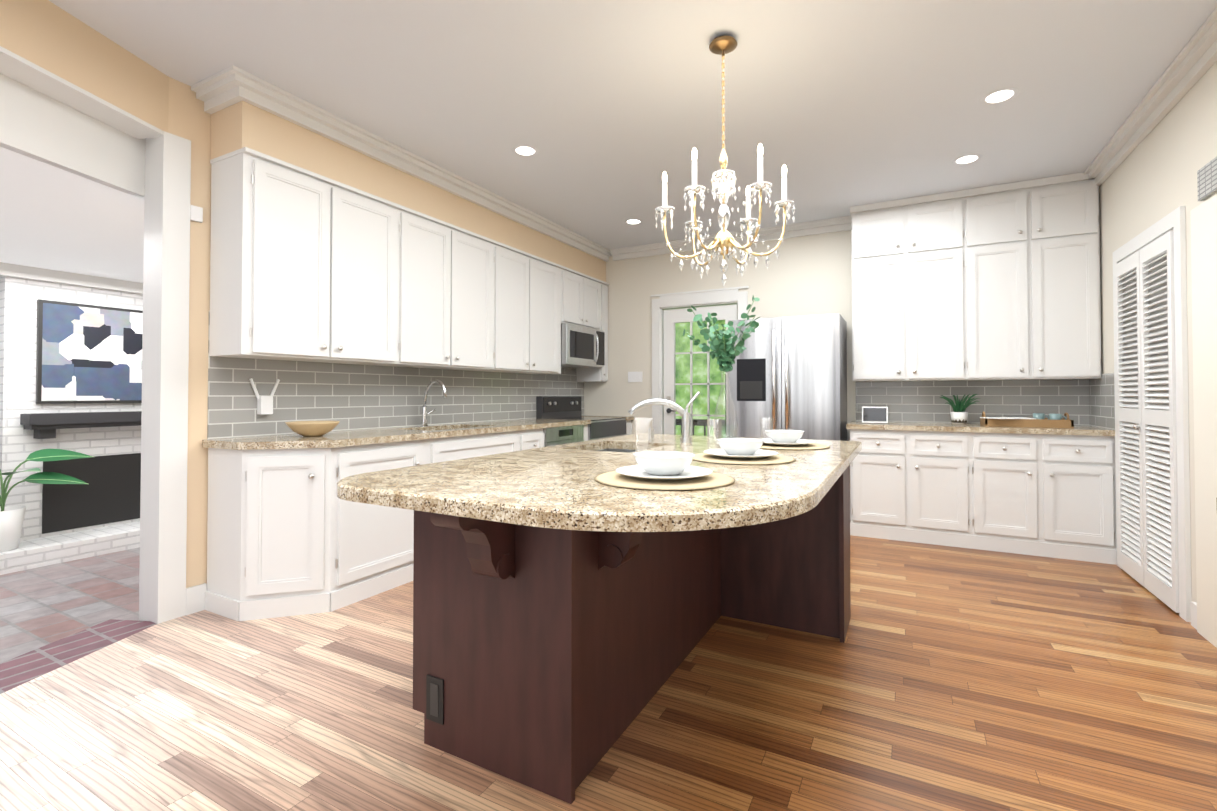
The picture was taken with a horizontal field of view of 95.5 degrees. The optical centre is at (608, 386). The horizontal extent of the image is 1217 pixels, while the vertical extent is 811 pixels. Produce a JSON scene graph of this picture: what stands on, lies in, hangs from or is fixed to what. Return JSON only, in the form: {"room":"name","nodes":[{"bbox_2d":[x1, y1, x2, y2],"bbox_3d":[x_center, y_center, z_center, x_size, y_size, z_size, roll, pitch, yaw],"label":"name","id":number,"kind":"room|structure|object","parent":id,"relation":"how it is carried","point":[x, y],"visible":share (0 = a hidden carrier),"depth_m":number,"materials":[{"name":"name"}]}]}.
{"room":"kitchen","nodes":[
{"label":"kitchen","id":0,"kind":"room"},
{"bbox_2d":[0,547,139,662],"bbox_3d":[-3.634,1.426,2.891,4.849,0.050,6.800,0,-1,28],"label":"floor","id":1,"kind":"structure","parent":0,"point":[43,606],"depth_m":3.66,"materials":[{"name":"tile"}]},
{"bbox_2d":[0,411,141,574],"bbox_3d":[-4.229,0.836,5.275,0.449,1.199,2.740,0,-1,28],"label":"fireplace","id":2,"kind":"object","parent":1,"relation":"on","point":[110,491],"visible":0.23,"depth_m":4.83,"materials":[{"name":"white brick"}]},
{"bbox_2d":[0,449,91,551],"bbox_3d":[-4.590,0.788,4.251,0.496,0.960,1.037,0,-1,28],"label":"potted plant","id":3,"kind":"object","parent":2,"relation":"on","point":[11,520],"visible":1,"depth_m":4.34,"materials":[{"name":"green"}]},
{"bbox_2d":[0,277,142,540],"bbox_3d":[-4.585,0.283,5.679,0.550,2.320,2.420,0,-1,28],"label":"wall","id":4,"kind":"structure","parent":0,"point":[19,298],"depth_m":4.63,"materials":[{"name":"white brick"}]},
{"bbox_2d":[0,262,142,294],"bbox_3d":[-4.326,-0.929,5.513,0.081,0.099,2.500,0,-1,28],"label":"crown molding","id":5,"kind":"structure","parent":4,"relation":"attached to","point":[6,269],"depth_m":4.78,"materials":[{"name":"white wood"}]},
{"bbox_2d":[36,299,142,403],"bbox_3d":[-4.457,-0.283,5.302,0.036,0.880,1.480,0,-1,28],"label":"picture","id":6,"kind":"object","parent":4,"relation":"attached to","point":[85,353],"visible":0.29,"depth_m":4.92,"materials":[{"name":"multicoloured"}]},
{"bbox_2d":[0,147,143,282],"bbox_3d":[-3.598,-1.044,2.909,4.932,0.050,6.800,0,-1,28],"label":"ceiling","id":7,"kind":"structure","parent":0,"point":[53,218],"depth_m":3.41,"materials":[{"name":"white paint"}]},
{"bbox_2d":[0,619,155,693],"bbox_3d":[-2.705,1.304,0.751,0.327,0.229,4.289,0,-1,7],"label":"floor","id":8,"kind":"structure","parent":0,"point":[28,666],"depth_m":2.53,"materials":[{"name":"red tile"}]},
{"bbox_2d":[0,0,168,198],"bbox_3d":[-2.565,-1.343,1.699,0.234,0.610,3.150,0,-1,6],"label":"wall","id":9,"kind":"structure","parent":0,"point":[80,98],"depth_m":2.53,"materials":[{"name":"beige paint"}]},
{"bbox_2d":[168,77,519,587],"bbox_3d":[-1.387,-0.086,4.800,0.180,3.030,4.250,0,-1,28],"label":"wall","id":10,"kind":"structure","parent":0,"point":[189,118],"depth_m":3.02,"materials":[{"name":"beige paint"}]},
{"bbox_2d":[139,131,190,623],"bbox_3d":[-2.375,0.036,2.959,0.202,2.730,0.125,0,-1,28],"label":"door frame","id":11,"kind":"structure","parent":10,"relation":"attached to","point":[164,446],"depth_m":2.91,"materials":[{"name":"white wood"}]},
{"bbox_2d":[190,205,202,222],"bbox_3d":[-2.244,-0.938,3.005,0.021,0.080,0.055,0,-1,28],"label":"sensor box","id":12,"kind":"object","parent":10,"relation":"attached to","point":[196,213],"visible":1,"depth_m":3.00,"materials":[{"name":"white plastic"}]},
{"bbox_2d":[191,72,235,113],"bbox_3d":[-2.111,-1.573,2.969,0.297,0.109,0.100,0,-1,28],"label":"crown molding","id":13,"kind":"structure","parent":10,"relation":"attached to","point":[207,90],"depth_m":2.98,"materials":[{"name":"white wood"}]},
{"bbox_2d":[209,147,345,362],"bbox_3d":[-1.930,-0.710,3.233,0.333,1.091,0.560,0,-1,28],"label":"upper cabinet","id":14,"kind":"object","parent":10,"relation":"attached to","point":[307,265],"depth_m":3.06,"materials":[{"name":"white wood"}]},
{"bbox_2d":[341,185,401,366],"bbox_3d":[-1.721,-0.704,3.622,0.333,1.091,0.572,0,-1,28],"label":"upper cabinet","id":15,"kind":"object","parent":10,"relation":"attached to","point":[372,305],"depth_m":3.62,"materials":[{"name":"white wood"}]},
{"bbox_2d":[207,311,583,438],"bbox_3d":[-1.256,-0.035,4.841,0.009,0.710,4.048,0,-1,28],"label":"tile backsplash","id":16,"kind":"structure","parent":10,"relation":"attached to","point":[354,397],"depth_m":3.90,"materials":[{"name":"grey tile"}]},
{"bbox_2d":[249,378,279,413],"bbox_3d":[-2.053,0.060,3.305,0.039,0.213,0.176,0,-1,28],"label":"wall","id":17,"kind":"structure","parent":16,"relation":"attached to","point":[264,404],"depth_m":3.28,"materials":[{"name":"white plastic"}]},
{"bbox_2d":[402,206,461,369],"bbox_3d":[-1.453,-0.696,4.119,0.333,1.091,0.558,0,-1,28],"label":"upper cabinet","id":18,"kind":"object","parent":10,"relation":"attached to","point":[431,246],"depth_m":4.06,"materials":[{"name":"white wood"}]},
{"bbox_2d":[458,228,497,370],"bbox_3d":[-1.246,-0.690,4.505,0.333,1.091,0.567,0,-1,28],"label":"upper cabinet","id":19,"kind":"object","parent":10,"relation":"attached to","point":[478,293],"depth_m":4.52,"materials":[{"name":"white wood"}]},
{"bbox_2d":[485,242,533,373],"bbox_3d":[-0.980,-0.683,5.000,0.333,1.091,0.558,0,-1,28],"label":"upper cabinet","id":20,"kind":"object","parent":10,"relation":"attached to","point":[515,266],"depth_m":4.95,"materials":[{"name":"white wood"}]},
{"bbox_2d":[534,255,565,373],"bbox_3d":[-0.759,-0.676,5.411,0.333,1.091,0.625,0,-1,28],"label":"upper cabinet","id":21,"kind":"object","parent":10,"relation":"attached to","point":[549,277],"depth_m":5.40,"materials":[{"name":"white wood"}]},
{"bbox_2d":[566,267,585,326],"bbox_3d":[-0.500,-0.930,5.895,0.333,0.570,0.462,0,-1,28],"label":"upper cabinet","id":22,"kind":"object","parent":10,"relation":"attached to","point":[575,281],"depth_m":5.85,"materials":[{"name":"white wood"}]},
{"bbox_2d":[561,323,604,367],"bbox_3d":[-0.377,-0.430,6.016,0.425,0.415,0.794,0,-1,28],"label":"microwave","id":23,"kind":"object","parent":22,"relation":"attached to","point":[582,347],"visible":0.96,"depth_m":5.86,"materials":[{"name":"silver metal"}]},
{"bbox_2d":[586,275,601,329],"bbox_3d":[-0.337,-0.925,6.198,0.333,0.570,0.462,0,-1,28],"label":"upper cabinet","id":24,"kind":"object","parent":10,"relation":"attached to","point":[593,286],"depth_m":6.19,"materials":[{"name":"white wood"}]},
{"bbox_2d":[186,507,1196,629],"bbox_3d":[-0.187,1.135,1.863,4.697,0.140,8.248,0,-1,28],"label":"baseboard","id":25,"kind":"structure","parent":10,"relation":"attached to","point":[195,599],"depth_m":2.98,"materials":[{"name":"white wood"}]},
{"bbox_2d":[210,101,605,281],"bbox_3d":[-1.124,-1.416,4.790,0.308,0.367,4.048,0,-1,28],"label":"soffit","id":26,"kind":"structure","parent":0,"point":[239,125],"depth_m":3.64,"materials":[{"name":"beige paint"}]},
{"bbox_2d":[220,65,611,261],"bbox_3d":[-0.994,-1.548,4.599,0.100,0.109,4.030,0,-1,28],"label":"crown molding","id":27,"kind":"structure","parent":26,"relation":"attached to","point":[240,85],"depth_m":3.62,"materials":[{"name":"white wood"}]},
{"bbox_2d":[0,520,1216,810],"bbox_3d":[-0.265,1.231,1.905,4.880,0.050,8.250,0,-1,28],"label":"floor","id":28,"kind":"structure","parent":0,"point":[944,678],"depth_m":2.03,"materials":[{"name":"brown wood"}]},
{"bbox_2d":[205,447,353,620],"bbox_3d":[-1.830,0.778,3.064,0.648,0.890,0.395,0,-1,28],"label":"base cabinet","id":29,"kind":"object","parent":28,"relation":"on","point":[280,536],"depth_m":2.95,"materials":[{"name":"white wood"}]},
{"bbox_2d":[202,419,589,454],"bbox_3d":[-1.198,0.331,4.230,0.663,0.041,3.096,0,-1,28],"label":"countertop","id":30,"kind":"structure","parent":29,"relation":"on","point":[272,444],"depth_m":3.37,"materials":[{"name":"beige stone"}]},
{"bbox_2d":[285,421,339,436],"bbox_3d":[-1.757,0.253,3.284,0.290,0.085,0.290,0,-1,28],"label":"bowl","id":31,"kind":"object","parent":30,"relation":"on","point":[311,428],"visible":1,"depth_m":3.21,"materials":[{"name":"beige wood"}]},
{"bbox_2d":[354,439,429,602],"bbox_3d":[-1.612,0.784,3.469,0.648,0.890,0.635,0,-1,28],"label":"base cabinet","id":32,"kind":"object","parent":28,"relation":"on","point":[383,535],"depth_m":3.30,"materials":[{"name":"white wood"}]},
{"bbox_2d":[430,431,521,462],"bbox_3d":[-1.230,0.795,4.180,0.648,0.890,0.980,0,-1,28],"label":"base cabinet","id":33,"kind":"object","parent":28,"relation":"on","point":[462,446],"depth_m":3.99,"materials":[{"name":"white wood"}]},
{"bbox_2d":[522,427,545,449],"bbox_3d":[-0.914,0.803,4.766,0.648,0.890,0.352,0,-1,28],"label":"base cabinet","id":34,"kind":"object","parent":28,"relation":"on","point":[530,439],"depth_m":4.63,"materials":[{"name":"white wood"}]},
{"bbox_2d":[543,425,583,446],"bbox_3d":[-0.626,0.812,5.177,0.630,0.886,0.636,0,-1,28],"label":"stainless steel dishwasher","id":35,"kind":"object","parent":28,"relation":"on","point":[553,436],"visible":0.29,"depth_m":5.02,"materials":[{"name":"grey"}]},
{"bbox_2d":[536,396,625,440],"bbox_3d":[-0.257,0.687,5.934,0.697,1.160,0.792,0,-1,28],"label":"range","id":36,"kind":"object","parent":28,"relation":"on","point":[558,407],"visible":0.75,"depth_m":5.88,"materials":[{"name":"grey metal"}]},
{"bbox_2d":[413,463,850,803],"bbox_3d":[0.239,0.767,2.304,1.242,0.889,2.082,0,-1,28],"label":"kitchen island","id":37,"kind":"object","parent":28,"relation":"on","point":[568,610],"depth_m":1.80,"materials":[{"name":"brown wood"}]},
{"bbox_2d":[337,431,860,562],"bbox_3d":[0.241,0.302,2.254,1.305,0.041,2.240,0,-1,28],"label":"island countertop","id":38,"kind":"structure","parent":37,"relation":"on","point":[758,515],"depth_m":1.54,"materials":[{"name":"beige stone"}]},
{"bbox_2d":[634,417,653,460],"bbox_3d":[0.130,0.197,2.043,0.074,0.160,0.074,0,-1,28],"label":"glass tumbler","id":39,"kind":"object","parent":38,"relation":"on","point":[650,433],"visible":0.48,"depth_m":2.03,"materials":[{"name":"clear glass"}]},
{"bbox_2d":[594,451,735,489],"bbox_3d":[0.162,0.234,1.616,0.410,0.072,0.410,0,-1,28],"label":"place setting","id":40,"kind":"object","parent":38,"relation":"on","point":[663,470],"visible":1,"depth_m":1.55,"materials":[{"name":"jute"},{"name":"white ceramic"}]},
{"bbox_2d":[707,419,721,446],"bbox_3d":[0.506,0.221,2.635,0.074,0.130,0.074,0,-1,28],"label":"glass tumbler","id":41,"kind":"object","parent":38,"relation":"on","point":[713,431],"visible":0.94,"depth_m":2.62,"materials":[{"name":"clear glass"}]},
{"bbox_2d":[683,295,759,438],"bbox_3d":[0.619,-0.098,3.072,0.459,0.780,0.300,0,-1,28],"label":"vase","id":42,"kind":"object","parent":38,"relation":"on","point":[726,353],"visible":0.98,"depth_m":3.06,"materials":[{"name":"clear glass"}]},
{"bbox_2d":[693,438,795,464],"bbox_3d":[0.508,0.242,2.134,0.410,0.072,0.410,0,-1,28],"label":"place setting","id":43,"kind":"object","parent":38,"relation":"on","point":[748,451],"visible":0.98,"depth_m":2.07,"materials":[{"name":"beige ceramic"}]},
{"bbox_2d":[760,418,773,438],"bbox_3d":[0.856,0.231,2.992,0.074,0.120,0.074,0,-1,28],"label":"glass tumbler","id":44,"kind":"object","parent":38,"relation":"on","point":[765,427],"visible":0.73,"depth_m":2.98,"materials":[{"name":"clear glass"}]},
{"bbox_2d":[761,430,829,449],"bbox_3d":[0.846,0.250,2.656,0.410,0.072,0.410,0,-1,28],"label":"place setting","id":45,"kind":"object","parent":38,"relation":"on","point":[785,439],"visible":0.94,"depth_m":2.59,"materials":[{"name":"beige ceramic"}]},
{"bbox_2d":[728,313,846,440],"bbox_3d":[1.654,0.324,5.095,0.950,1.860,0.717,0,-1,28],"label":"refrigerator","id":46,"kind":"object","parent":28,"relation":"on","point":[788,373],"visible":0.46,"depth_m":4.81,"materials":[{"name":"grey metal"}]},
{"bbox_2d":[846,428,909,541],"bbox_3d":[2.362,0.805,4.806,0.424,0.890,0.638,0,-1,28],"label":"base cabinet","id":47,"kind":"object","parent":28,"relation":"on","point":[880,472],"depth_m":4.52,"materials":[{"name":"white wood"}]},
{"bbox_2d":[910,432,973,548],"bbox_3d":[2.736,0.802,4.605,0.425,0.890,0.638,0,-1,28],"label":"base cabinet","id":48,"kind":"object","parent":28,"relation":"on","point":[941,463],"depth_m":4.32,"materials":[{"name":"white wood"}]},
{"bbox_2d":[974,432,1045,556],"bbox_3d":[3.110,0.798,4.404,0.424,0.890,0.638,0,-1,28],"label":"base cabinet","id":49,"kind":"object","parent":28,"relation":"on","point":[1007,465],"depth_m":4.12,"materials":[{"name":"white wood"}]},
{"bbox_2d":[1042,436,1116,564],"bbox_3d":[3.483,0.795,4.203,0.424,0.890,0.638,0,-1,28],"label":"base cabinet","id":50,"kind":"object","parent":28,"relation":"on","point":[1079,472],"depth_m":3.92,"materials":[{"name":"white wood"}]},
{"bbox_2d":[846,421,1114,435],"bbox_3d":[2.908,0.335,4.511,1.722,0.040,0.653,0,-1,28],"label":"countertop","id":51,"kind":"structure","parent":50,"relation":"on","point":[890,426],"depth_m":4.23,"materials":[{"name":"beige stone"}]},
{"bbox_2d":[862,406,887,422],"bbox_3d":[2.289,0.243,4.748,0.200,0.139,0.062,0,-1,28],"label":"frame","id":52,"kind":"object","parent":51,"relation":"on","point":[874,414],"visible":1,"depth_m":4.73,"materials":[{"name":"white plastic"}]},
{"bbox_2d":[940,394,979,423],"bbox_3d":[2.961,0.190,4.658,0.291,0.253,0.310,0,-1,28],"label":"potted plant","id":53,"kind":"object","parent":51,"relation":"on","point":[959,414],"visible":1,"depth_m":4.62,"materials":[{"name":"green plant"}]},
{"bbox_2d":[980,411,1073,427],"bbox_3d":[3.230,0.255,4.306,0.565,0.112,0.415,0,-1,28],"label":"tray","id":54,"kind":"object","parent":51,"relation":"on","point":[1050,421],"visible":1,"depth_m":4.20,"materials":[{"name":"brown wood"}]},
{"bbox_2d":[49,0,1216,249],"bbox_3d":[-0.265,-1.669,1.949,4.880,0.050,8.250,0,-1,28],"label":"ceiling","id":55,"kind":"structure","parent":0,"point":[611,110],"depth_m":2.96,"materials":[{"name":"white paint"}]},
{"bbox_2d":[511,145,538,156],"bbox_3d":[-0.570,-1.613,3.787,0.188,0.005,0.188,0,-1,1],"label":"recessed light","id":56,"kind":"object","parent":55,"relation":"in","point":[520,150],"depth_m":3.78,"materials":[{"name":"white"}]},
{"bbox_2d":[624,219,642,224],"bbox_3d":[0.241,-1.589,5.338,0.188,0.005,0.188,0,-1,1],"label":"recessed light","id":57,"kind":"object","parent":55,"relation":"in","point":[629,221],"depth_m":5.32,"materials":[{"name":"white"}]},
{"bbox_2d":[655,35,794,286],"bbox_3d":[0.539,-1.046,2.591,0.611,1.174,0.639,0,-1,28],"label":"crystal chandelier","id":58,"kind":"object","parent":55,"relation":"hanging from","point":[724,242],"visible":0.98,"depth_m":2.56,"materials":[{"name":"glass"}]},
{"bbox_2d":[951,154,982,164],"bbox_3d":[2.548,-1.610,3.927,0.188,0.005,0.188,0,-1,1],"label":"recessed light","id":59,"kind":"object","parent":55,"relation":"in","point":[970,158],"depth_m":3.92,"materials":[{"name":"white"}]},
{"bbox_2d":[979,87,1019,104],"bbox_3d":[2.192,-1.623,3.096,0.188,0.005,0.188,0,-1,19],"label":"recessed light","id":60,"kind":"object","parent":55,"relation":"in","point":[999,96],"depth_m":3.09,"materials":[{"name":"white"}]},
{"bbox_2d":[584,230,977,506],"bbox_3d":[1.790,-0.164,5.590,5.030,2.850,0.150,0,-1,28],"label":"wall","id":61,"kind":"structure","parent":0,"point":[806,275],"depth_m":5.91,"materials":[{"name":"beige paint"}]},
{"bbox_2d":[628,372,641,381],"bbox_3d":[0.303,-0.108,6.295,0.180,0.120,0.013,0,-1,28],"label":"switch plate","id":62,"kind":"object","parent":61,"relation":"attached to","point":[634,376],"visible":1,"depth_m":6.29,"materials":[{"name":"white plastic"}]},
{"bbox_2d":[651,286,748,433],"bbox_3d":[0.995,0.120,5.996,1.090,2.295,0.180,0,-1,28],"label":"door frame","id":63,"kind":"structure","parent":61,"relation":"attached to","point":[705,298],"depth_m":6.13,"materials":[{"name":"white wood"}]},
{"bbox_2d":[676,419,724,435],"bbox_3d":[1.407,0.876,6.518,2.500,0.920,1.150,0,-1,28],"label":"rail","id":64,"kind":"object","parent":61,"relation":"attached to","point":[703,423],"depth_m":7.08,"materials":[{"name":"black"}]},
{"bbox_2d":[664,304,737,435],"bbox_3d":[0.977,0.199,5.960,0.830,2.113,0.109,0,-1,28],"label":"back door","id":65,"kind":"structure","parent":61,"relation":"in","point":[726,313],"depth_m":6.05,"materials":[{"name":"white wood"}]},
{"bbox_2d":[608,216,851,261],"bbox_3d":[1.832,-1.535,5.444,4.278,0.109,0.100,0,-1,28],"label":"crown molding","id":66,"kind":"structure","parent":61,"relation":"attached to","point":[838,224],"depth_m":5.61,"materials":[{"name":"white wood"}]},
{"bbox_2d":[850,197,917,381],"bbox_3d":[2.462,-0.823,4.942,0.494,1.548,0.348,0,-1,28],"label":"upper cabinet","id":67,"kind":"object","parent":61,"relation":"attached to","point":[884,234],"depth_m":4.79,"materials":[{"name":"white wood"}]},
{"bbox_2d":[918,188,977,380],"bbox_3d":[2.805,-0.825,4.758,0.565,1.548,0.348,0,-1,28],"label":"upper cabinet","id":68,"kind":"object","parent":61,"relation":"attached to","point":[947,222],"depth_m":4.57,"materials":[{"name":"white wood"}]},
{"bbox_2d":[856,373,1114,429],"bbox_3d":[2.935,0.115,4.526,1.709,0.400,0.629,0,-1,28],"label":"tile backsplash","id":69,"kind":"structure","parent":61,"relation":"attached to","point":[1085,402],"depth_m":4.68,"materials":[{"name":"grey tile"}]},
{"bbox_2d":[978,178,1045,379],"bbox_3d":[3.179,-0.828,4.557,0.564,1.548,0.348,0,-1,28],"label":"upper cabinet","id":70,"kind":"object","parent":61,"relation":"attached to","point":[999,282],"depth_m":4.37,"materials":[{"name":"white wood"}]},
{"bbox_2d":[1042,172,1100,379],"bbox_3d":[3.521,-0.831,4.372,0.494,1.548,0.348,0,-1,28],"label":"upper cabinet","id":71,"kind":"object","parent":61,"relation":"attached to","point":[1070,202],"depth_m":4.19,"materials":[{"name":"white wood"}]},
{"bbox_2d":[1093,61,1216,602],"bbox_3d":[1.950,-0.237,0.736,0.150,2.850,8.250,0,-1,28],"label":"wall","id":72,"kind":"structure","parent":0,"point":[1149,181],"depth_m":3.10,"materials":[{"name":"beige paint"}]},
{"bbox_2d":[1115,231,1178,612],"bbox_3d":[3.240,0.190,3.356,0.062,2.045,0.894,0,-1,28],"label":"bifold closet door","id":73,"kind":"structure","parent":72,"relation":"in","point":[1146,424],"depth_m":3.29,"materials":[{"name":"white wood"}]},
{"bbox_2d":[1084,7,1216,186],"bbox_3d":[1.837,-1.606,0.816,0.100,0.109,8.248,0,-1,28],"label":"crown molding","id":74,"kind":"structure","parent":72,"relation":"attached to","point":[1188,67],"depth_m":3.00,"materials":[{"name":"white wood"}]},
{"bbox_2d":[1113,206,1191,621],"bbox_3d":[3.259,0.145,3.347,0.021,2.165,1.070,0,-1,28],"label":"trim","id":75,"kind":"structure","parent":72,"relation":"attached to","point":[1175,220],"depth_m":2.91,"materials":[{"name":"white wood"}]},
{"bbox_2d":[1190,194,1216,647],"bbox_3d":[2.491,0.156,1.926,0.029,2.100,1.870,0,-1,28],"label":"wall panel","id":76,"kind":"object","parent":72,"relation":"attached to","point":[1204,265],"visible":1,"depth_m":2.65,"materials":[{"name":"white paint"}]},
{"bbox_2d":[1197,156,1216,200],"bbox_3d":[2.756,-0.992,2.426,0.019,0.150,0.670,0,-1,28],"label":"air vent","id":77,"kind":"object","parent":72,"relation":"in","point":[1207,179],"visible":1,"depth_m":2.63,"materials":[{"name":"white metal"}]},
{"label":"outside","id":78,"kind":"structure","parent":0,"visible":0},
{"bbox_2d":[675,320,725,435],"bbox_3d":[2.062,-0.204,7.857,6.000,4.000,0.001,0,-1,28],"label":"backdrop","id":79,"kind":"structure","parent":78,"point":[685,373],"depth_m":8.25,"materials":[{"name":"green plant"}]}
]}

